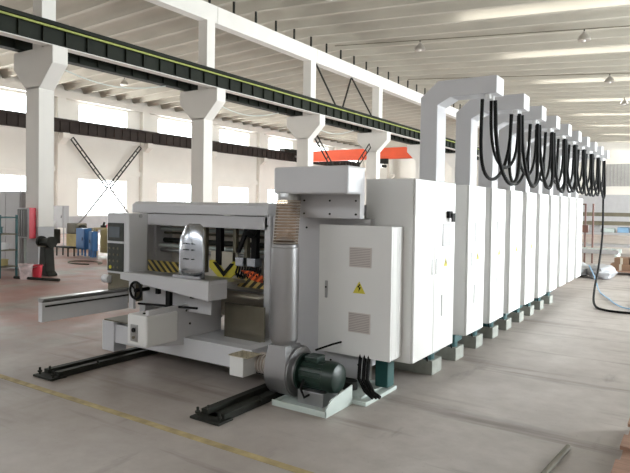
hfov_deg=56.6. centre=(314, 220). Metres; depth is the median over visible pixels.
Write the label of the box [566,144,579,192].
power cable
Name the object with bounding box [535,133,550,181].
power cable
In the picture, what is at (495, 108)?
power cable
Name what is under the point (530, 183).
power cable
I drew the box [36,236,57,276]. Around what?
grinder
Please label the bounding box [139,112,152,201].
trim
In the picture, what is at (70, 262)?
hose
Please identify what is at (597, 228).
carton
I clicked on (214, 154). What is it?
trim
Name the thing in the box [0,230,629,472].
floor
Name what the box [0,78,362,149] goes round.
trim
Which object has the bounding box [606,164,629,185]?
window
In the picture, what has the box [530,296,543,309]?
support block
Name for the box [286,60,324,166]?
concrete column
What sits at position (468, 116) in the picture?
gantry
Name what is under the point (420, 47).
pendant lamp
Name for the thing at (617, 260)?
cardboard box
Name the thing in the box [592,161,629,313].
power cable
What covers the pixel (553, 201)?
tall cabinet
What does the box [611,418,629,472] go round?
pallet
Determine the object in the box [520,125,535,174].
power cable
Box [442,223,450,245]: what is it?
vent
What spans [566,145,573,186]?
power cable
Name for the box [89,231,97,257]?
base cabinet
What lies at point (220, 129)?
window
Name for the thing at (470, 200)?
tall cabinet
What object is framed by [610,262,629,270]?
cardboard box
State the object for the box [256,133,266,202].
concrete column
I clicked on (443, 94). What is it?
gantry
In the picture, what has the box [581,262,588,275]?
wrapped bundle
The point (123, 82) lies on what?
pendant lamp
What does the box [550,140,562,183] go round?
power cable
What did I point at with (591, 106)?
ceiling
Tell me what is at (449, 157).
concrete column
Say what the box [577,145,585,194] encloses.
power cable
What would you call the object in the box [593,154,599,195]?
power cable
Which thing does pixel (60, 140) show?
trim
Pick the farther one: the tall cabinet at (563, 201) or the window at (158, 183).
the window at (158, 183)
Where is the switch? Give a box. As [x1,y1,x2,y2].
[447,211,455,221]
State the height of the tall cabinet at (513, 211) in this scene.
1.670 m
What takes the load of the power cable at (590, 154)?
hanging from the gantry at (593, 145)
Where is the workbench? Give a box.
[93,227,107,255]
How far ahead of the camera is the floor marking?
4.42 m
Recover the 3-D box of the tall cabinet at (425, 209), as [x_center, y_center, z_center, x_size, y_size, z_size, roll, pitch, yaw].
[0.978,0.442,5.780,0.545,1.670,1.020,2,2,33]
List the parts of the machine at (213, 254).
rail, leg, deck plate, display panel, socket plate, frame, adjusting rod, plate, rail, under frame, chevron plate, push plate, suction arm, steel panel, frame post, panel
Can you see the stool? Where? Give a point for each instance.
(57, 247)
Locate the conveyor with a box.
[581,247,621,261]
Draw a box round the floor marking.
[0,374,313,472]
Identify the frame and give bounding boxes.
[582,203,594,262]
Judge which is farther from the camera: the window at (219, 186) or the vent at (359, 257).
the window at (219, 186)
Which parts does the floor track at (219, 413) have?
plate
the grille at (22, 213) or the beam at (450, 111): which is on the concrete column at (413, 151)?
the beam at (450, 111)
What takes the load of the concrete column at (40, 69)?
on the floor
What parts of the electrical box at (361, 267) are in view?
handle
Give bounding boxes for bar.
[13,276,59,280]
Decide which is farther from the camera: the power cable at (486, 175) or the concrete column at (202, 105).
the concrete column at (202, 105)
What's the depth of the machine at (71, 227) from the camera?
21.99 m
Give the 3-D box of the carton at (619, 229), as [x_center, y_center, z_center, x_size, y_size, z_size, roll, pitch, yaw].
[12.197,0.352,23.106,0.400,0.209,0.600,2,2,33]
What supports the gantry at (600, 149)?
on the tall cabinet at (571, 201)
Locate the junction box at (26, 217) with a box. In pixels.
[17,207,35,238]
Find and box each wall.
[0,74,392,215]
[393,142,629,194]
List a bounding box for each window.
[0,91,25,96]
[0,174,25,190]
[78,178,124,215]
[79,105,125,127]
[157,183,188,201]
[159,119,191,124]
[219,186,246,202]
[220,129,247,145]
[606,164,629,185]
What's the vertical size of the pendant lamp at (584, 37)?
0.430 m
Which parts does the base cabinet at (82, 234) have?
door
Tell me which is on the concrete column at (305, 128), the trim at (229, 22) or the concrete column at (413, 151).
the trim at (229, 22)
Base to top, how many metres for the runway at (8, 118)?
0.750 m
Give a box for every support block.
[394,350,440,374]
[434,335,463,360]
[457,328,482,348]
[477,320,497,338]
[493,313,510,329]
[507,305,523,321]
[520,301,533,315]
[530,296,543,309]
[540,291,552,303]
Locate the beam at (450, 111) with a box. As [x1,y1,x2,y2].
[446,106,457,118]
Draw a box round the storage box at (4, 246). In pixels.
[1,243,9,249]
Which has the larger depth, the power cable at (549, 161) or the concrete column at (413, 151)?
the concrete column at (413, 151)
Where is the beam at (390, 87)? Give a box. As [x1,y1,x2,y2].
[382,78,423,105]
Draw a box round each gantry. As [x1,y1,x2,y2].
[419,75,503,181]
[455,93,529,185]
[478,105,545,187]
[497,115,559,190]
[515,124,571,191]
[530,131,581,193]
[542,136,589,194]
[553,142,596,195]
[562,146,603,196]
[571,150,608,197]
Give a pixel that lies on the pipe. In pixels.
(25, 239)
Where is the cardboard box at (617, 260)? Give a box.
[614,256,629,264]
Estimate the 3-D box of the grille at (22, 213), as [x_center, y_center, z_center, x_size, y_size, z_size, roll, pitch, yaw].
[-7.057,0.045,14.101,0.400,0.660,0.008,2,2,33]
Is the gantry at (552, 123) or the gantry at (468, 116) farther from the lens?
the gantry at (552, 123)
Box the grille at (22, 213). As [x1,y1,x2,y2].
[17,209,26,236]
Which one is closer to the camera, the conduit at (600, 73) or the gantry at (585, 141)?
the gantry at (585, 141)
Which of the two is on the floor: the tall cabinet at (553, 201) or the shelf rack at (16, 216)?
the shelf rack at (16, 216)
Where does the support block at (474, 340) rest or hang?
on the floor
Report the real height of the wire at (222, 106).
0.394 m
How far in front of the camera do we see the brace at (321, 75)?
25.85 m
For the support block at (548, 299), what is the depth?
10.68 m
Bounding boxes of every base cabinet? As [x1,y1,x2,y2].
[76,228,91,255]
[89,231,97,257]
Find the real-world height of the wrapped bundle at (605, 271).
0.379 m
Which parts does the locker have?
door, door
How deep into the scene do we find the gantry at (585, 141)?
10.24 m
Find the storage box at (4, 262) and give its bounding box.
[1,258,8,265]
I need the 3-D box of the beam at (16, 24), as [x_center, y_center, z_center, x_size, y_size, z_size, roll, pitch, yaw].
[2.737,-4.625,27.469,0.348,0.598,75.000,2,2,33]
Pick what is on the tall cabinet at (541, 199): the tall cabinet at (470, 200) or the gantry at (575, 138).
the gantry at (575, 138)
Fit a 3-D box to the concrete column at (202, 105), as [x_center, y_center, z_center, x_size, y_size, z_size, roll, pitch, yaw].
[-3.673,-2.610,19.001,1.650,7.600,0.410,2,2,33]
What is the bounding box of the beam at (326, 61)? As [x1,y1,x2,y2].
[316,49,382,87]
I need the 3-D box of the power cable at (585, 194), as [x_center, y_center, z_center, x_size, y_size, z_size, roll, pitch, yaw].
[5.193,-0.856,11.114,0.090,0.771,0.911,2,2,33]
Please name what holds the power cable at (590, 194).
hanging from the gantry at (585, 141)
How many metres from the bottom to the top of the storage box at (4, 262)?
0.145 m
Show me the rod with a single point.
(566, 449)
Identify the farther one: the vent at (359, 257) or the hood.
the hood
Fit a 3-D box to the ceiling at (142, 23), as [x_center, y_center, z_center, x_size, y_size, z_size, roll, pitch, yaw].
[-2.713,-7.795,35.276,16.900,1.142,70.780,2,2,33]
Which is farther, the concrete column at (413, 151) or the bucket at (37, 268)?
the concrete column at (413, 151)
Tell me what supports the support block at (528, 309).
on the floor
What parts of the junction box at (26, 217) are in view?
frame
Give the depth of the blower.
5.05 m
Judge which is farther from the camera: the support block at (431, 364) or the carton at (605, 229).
the carton at (605, 229)
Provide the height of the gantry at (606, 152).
1.035 m
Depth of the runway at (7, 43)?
18.20 m
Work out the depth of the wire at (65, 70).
16.76 m
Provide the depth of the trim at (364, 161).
61.91 m
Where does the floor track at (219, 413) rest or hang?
on the floor
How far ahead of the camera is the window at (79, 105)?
35.77 m
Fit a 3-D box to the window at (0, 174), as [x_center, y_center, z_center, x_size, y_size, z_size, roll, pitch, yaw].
[-16.102,-1.336,30.337,0.060,2.170,3.400,2,2,33]
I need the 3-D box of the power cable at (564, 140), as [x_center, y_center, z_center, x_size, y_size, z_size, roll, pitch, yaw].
[3.461,-0.793,8.238,0.088,0.812,0.785,2,2,33]
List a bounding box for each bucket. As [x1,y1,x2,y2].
[18,263,32,279]
[32,264,42,276]
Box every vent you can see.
[348,312,369,334]
[349,247,371,267]
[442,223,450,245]
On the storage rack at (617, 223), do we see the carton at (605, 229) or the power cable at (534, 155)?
the carton at (605, 229)
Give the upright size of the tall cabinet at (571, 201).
1.670 m
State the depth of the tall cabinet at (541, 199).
9.40 m
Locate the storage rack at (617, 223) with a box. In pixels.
[582,212,629,247]
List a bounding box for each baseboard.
[69,216,107,231]
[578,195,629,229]
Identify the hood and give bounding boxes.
[132,201,286,215]
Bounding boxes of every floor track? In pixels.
[33,347,158,380]
[190,383,284,426]
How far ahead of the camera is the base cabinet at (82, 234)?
18.85 m
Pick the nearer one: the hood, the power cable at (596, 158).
the hood
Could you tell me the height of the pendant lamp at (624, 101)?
0.430 m
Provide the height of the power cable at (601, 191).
0.810 m
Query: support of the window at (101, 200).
in the wall at (105, 153)
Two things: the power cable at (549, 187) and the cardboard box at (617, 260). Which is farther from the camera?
the cardboard box at (617, 260)
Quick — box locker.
[0,191,25,268]
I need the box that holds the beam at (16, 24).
[0,5,478,156]
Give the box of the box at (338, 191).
[274,165,364,218]
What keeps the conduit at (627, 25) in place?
attached to the ceiling at (591, 106)
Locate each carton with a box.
[589,225,601,231]
[604,228,615,231]
[617,227,629,232]
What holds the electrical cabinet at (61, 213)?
on the floor
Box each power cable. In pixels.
[479,99,512,180]
[489,101,517,168]
[493,100,521,185]
[508,114,531,185]
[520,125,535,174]
[521,115,538,186]
[527,124,546,187]
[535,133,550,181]
[539,125,553,189]
[543,132,559,187]
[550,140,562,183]
[554,133,565,192]
[555,139,570,190]
[566,139,576,191]
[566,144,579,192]
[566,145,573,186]
[573,150,582,180]
[576,149,587,193]
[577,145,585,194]
[582,154,590,182]
[584,154,594,195]
[585,150,592,196]
[590,158,597,190]
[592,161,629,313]
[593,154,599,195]
[597,162,603,188]
[600,158,605,198]
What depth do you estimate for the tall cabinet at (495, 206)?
7.25 m
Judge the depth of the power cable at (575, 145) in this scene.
9.04 m
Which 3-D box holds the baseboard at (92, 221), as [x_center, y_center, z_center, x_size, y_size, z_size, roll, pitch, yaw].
[-11.594,0.166,36.969,0.020,0.950,75.000,2,2,33]
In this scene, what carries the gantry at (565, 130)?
on the tall cabinet at (528, 237)
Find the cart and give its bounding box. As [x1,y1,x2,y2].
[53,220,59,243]
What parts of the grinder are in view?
motor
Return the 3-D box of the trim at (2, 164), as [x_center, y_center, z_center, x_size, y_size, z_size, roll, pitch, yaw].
[-11.504,-2.957,36.867,0.120,0.300,75.000,2,2,33]
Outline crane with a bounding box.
[279,147,411,167]
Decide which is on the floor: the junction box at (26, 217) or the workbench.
the workbench
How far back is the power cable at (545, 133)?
7.88 m
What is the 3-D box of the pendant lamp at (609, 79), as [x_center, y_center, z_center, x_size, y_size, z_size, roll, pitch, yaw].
[13.057,-6.304,25.920,0.415,0.430,0.415,2,2,33]
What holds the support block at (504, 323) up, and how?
on the floor
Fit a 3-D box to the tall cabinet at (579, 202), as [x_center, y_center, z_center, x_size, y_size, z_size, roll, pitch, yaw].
[5.399,0.349,12.530,0.507,1.670,0.600,2,2,33]
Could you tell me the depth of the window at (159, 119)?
39.88 m
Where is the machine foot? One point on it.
(366, 392)
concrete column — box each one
[14,0,67,264]
[180,19,225,201]
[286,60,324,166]
[357,87,390,193]
[407,118,420,178]
[445,153,454,182]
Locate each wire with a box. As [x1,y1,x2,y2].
[65,70,165,88]
[222,106,277,115]
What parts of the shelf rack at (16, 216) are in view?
post, shelf, shelf, post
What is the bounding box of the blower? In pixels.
[228,193,351,417]
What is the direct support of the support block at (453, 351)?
on the floor
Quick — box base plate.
[272,385,351,417]
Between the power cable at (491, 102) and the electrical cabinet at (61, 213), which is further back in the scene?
the electrical cabinet at (61, 213)
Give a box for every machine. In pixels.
[38,201,373,379]
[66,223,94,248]
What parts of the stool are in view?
seat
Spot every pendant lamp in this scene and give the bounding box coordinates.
[120,78,127,85]
[415,40,424,51]
[577,29,590,41]
[604,74,614,83]
[620,98,627,104]
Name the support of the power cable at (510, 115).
hanging from the gantry at (468, 116)
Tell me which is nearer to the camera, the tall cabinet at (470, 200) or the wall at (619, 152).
the tall cabinet at (470, 200)
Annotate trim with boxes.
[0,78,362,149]
[0,162,273,185]
[54,97,69,233]
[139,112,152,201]
[145,0,217,23]
[212,125,216,201]
[215,7,316,62]
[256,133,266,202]
[363,160,366,204]
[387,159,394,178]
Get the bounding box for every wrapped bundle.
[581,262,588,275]
[587,264,617,278]
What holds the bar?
on the floor
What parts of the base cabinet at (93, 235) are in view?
door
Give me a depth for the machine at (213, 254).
5.95 m
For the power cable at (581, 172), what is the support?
hanging from the gantry at (585, 141)
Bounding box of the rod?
[541,444,570,472]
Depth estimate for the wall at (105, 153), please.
36.97 m
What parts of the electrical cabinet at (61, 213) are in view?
door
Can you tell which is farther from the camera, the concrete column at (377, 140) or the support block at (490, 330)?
the concrete column at (377, 140)
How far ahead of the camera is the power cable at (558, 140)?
8.59 m
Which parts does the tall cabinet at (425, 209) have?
door, door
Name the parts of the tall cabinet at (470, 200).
door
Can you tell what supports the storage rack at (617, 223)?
on the floor
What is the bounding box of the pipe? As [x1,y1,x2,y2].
[24,238,26,262]
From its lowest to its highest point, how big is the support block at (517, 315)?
0.298 m
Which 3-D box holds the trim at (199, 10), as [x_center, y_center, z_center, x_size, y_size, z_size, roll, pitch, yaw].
[-4.919,-6.649,16.617,0.340,0.550,5.880,2,2,33]
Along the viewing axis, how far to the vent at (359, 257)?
5.24 m
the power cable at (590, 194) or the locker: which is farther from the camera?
the locker
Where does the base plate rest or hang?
attached to the blower
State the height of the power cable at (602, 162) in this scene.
0.661 m
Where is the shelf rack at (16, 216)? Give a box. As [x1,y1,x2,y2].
[0,215,17,278]
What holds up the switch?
attached to the tall cabinet at (425, 209)
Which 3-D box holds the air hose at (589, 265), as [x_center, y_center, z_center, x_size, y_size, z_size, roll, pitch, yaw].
[5.795,1.261,11.455,1.009,0.508,3.234,1,1,-6]
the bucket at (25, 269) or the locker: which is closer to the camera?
the bucket at (25, 269)
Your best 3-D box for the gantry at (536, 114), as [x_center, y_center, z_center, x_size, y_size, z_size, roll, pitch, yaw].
[2.457,-0.886,7.369,0.800,1.035,0.300,2,2,33]
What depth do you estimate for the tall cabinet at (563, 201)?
10.84 m
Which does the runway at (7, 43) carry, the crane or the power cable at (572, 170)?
the crane
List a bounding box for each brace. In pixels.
[70,137,141,222]
[315,135,370,166]
[316,64,371,114]
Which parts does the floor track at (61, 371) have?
plate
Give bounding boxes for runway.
[0,35,478,159]
[0,109,359,166]
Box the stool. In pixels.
[56,246,75,256]
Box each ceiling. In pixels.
[0,0,484,147]
[233,0,629,141]
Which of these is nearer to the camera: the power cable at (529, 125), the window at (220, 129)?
the power cable at (529, 125)
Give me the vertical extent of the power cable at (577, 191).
0.745 m
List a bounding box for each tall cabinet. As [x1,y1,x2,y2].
[453,185,485,335]
[483,188,505,323]
[503,190,522,313]
[520,192,536,304]
[534,193,548,297]
[546,195,558,291]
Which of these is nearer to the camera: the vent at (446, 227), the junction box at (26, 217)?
the vent at (446, 227)
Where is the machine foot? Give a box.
[338,355,396,406]
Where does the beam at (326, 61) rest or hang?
on the concrete column at (377, 140)
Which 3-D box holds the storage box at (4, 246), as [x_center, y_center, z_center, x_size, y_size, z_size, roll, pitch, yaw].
[-7.091,0.570,13.273,0.220,0.145,0.220,2,2,33]
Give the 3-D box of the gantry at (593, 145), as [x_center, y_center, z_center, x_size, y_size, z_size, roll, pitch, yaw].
[4.807,-0.935,10.939,0.800,1.035,0.300,2,2,33]
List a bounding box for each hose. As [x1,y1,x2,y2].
[68,260,101,264]
[589,265,629,308]
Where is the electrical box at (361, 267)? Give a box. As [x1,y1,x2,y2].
[318,224,403,361]
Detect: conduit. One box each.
[335,25,629,45]
[408,73,628,79]
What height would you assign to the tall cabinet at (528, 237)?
1.670 m
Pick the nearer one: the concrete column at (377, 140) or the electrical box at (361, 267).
the electrical box at (361, 267)
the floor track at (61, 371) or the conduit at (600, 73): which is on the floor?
the floor track at (61, 371)
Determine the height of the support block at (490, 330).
0.298 m
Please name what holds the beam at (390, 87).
on the concrete column at (413, 151)
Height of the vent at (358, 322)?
0.180 m
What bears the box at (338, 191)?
on the machine at (213, 254)

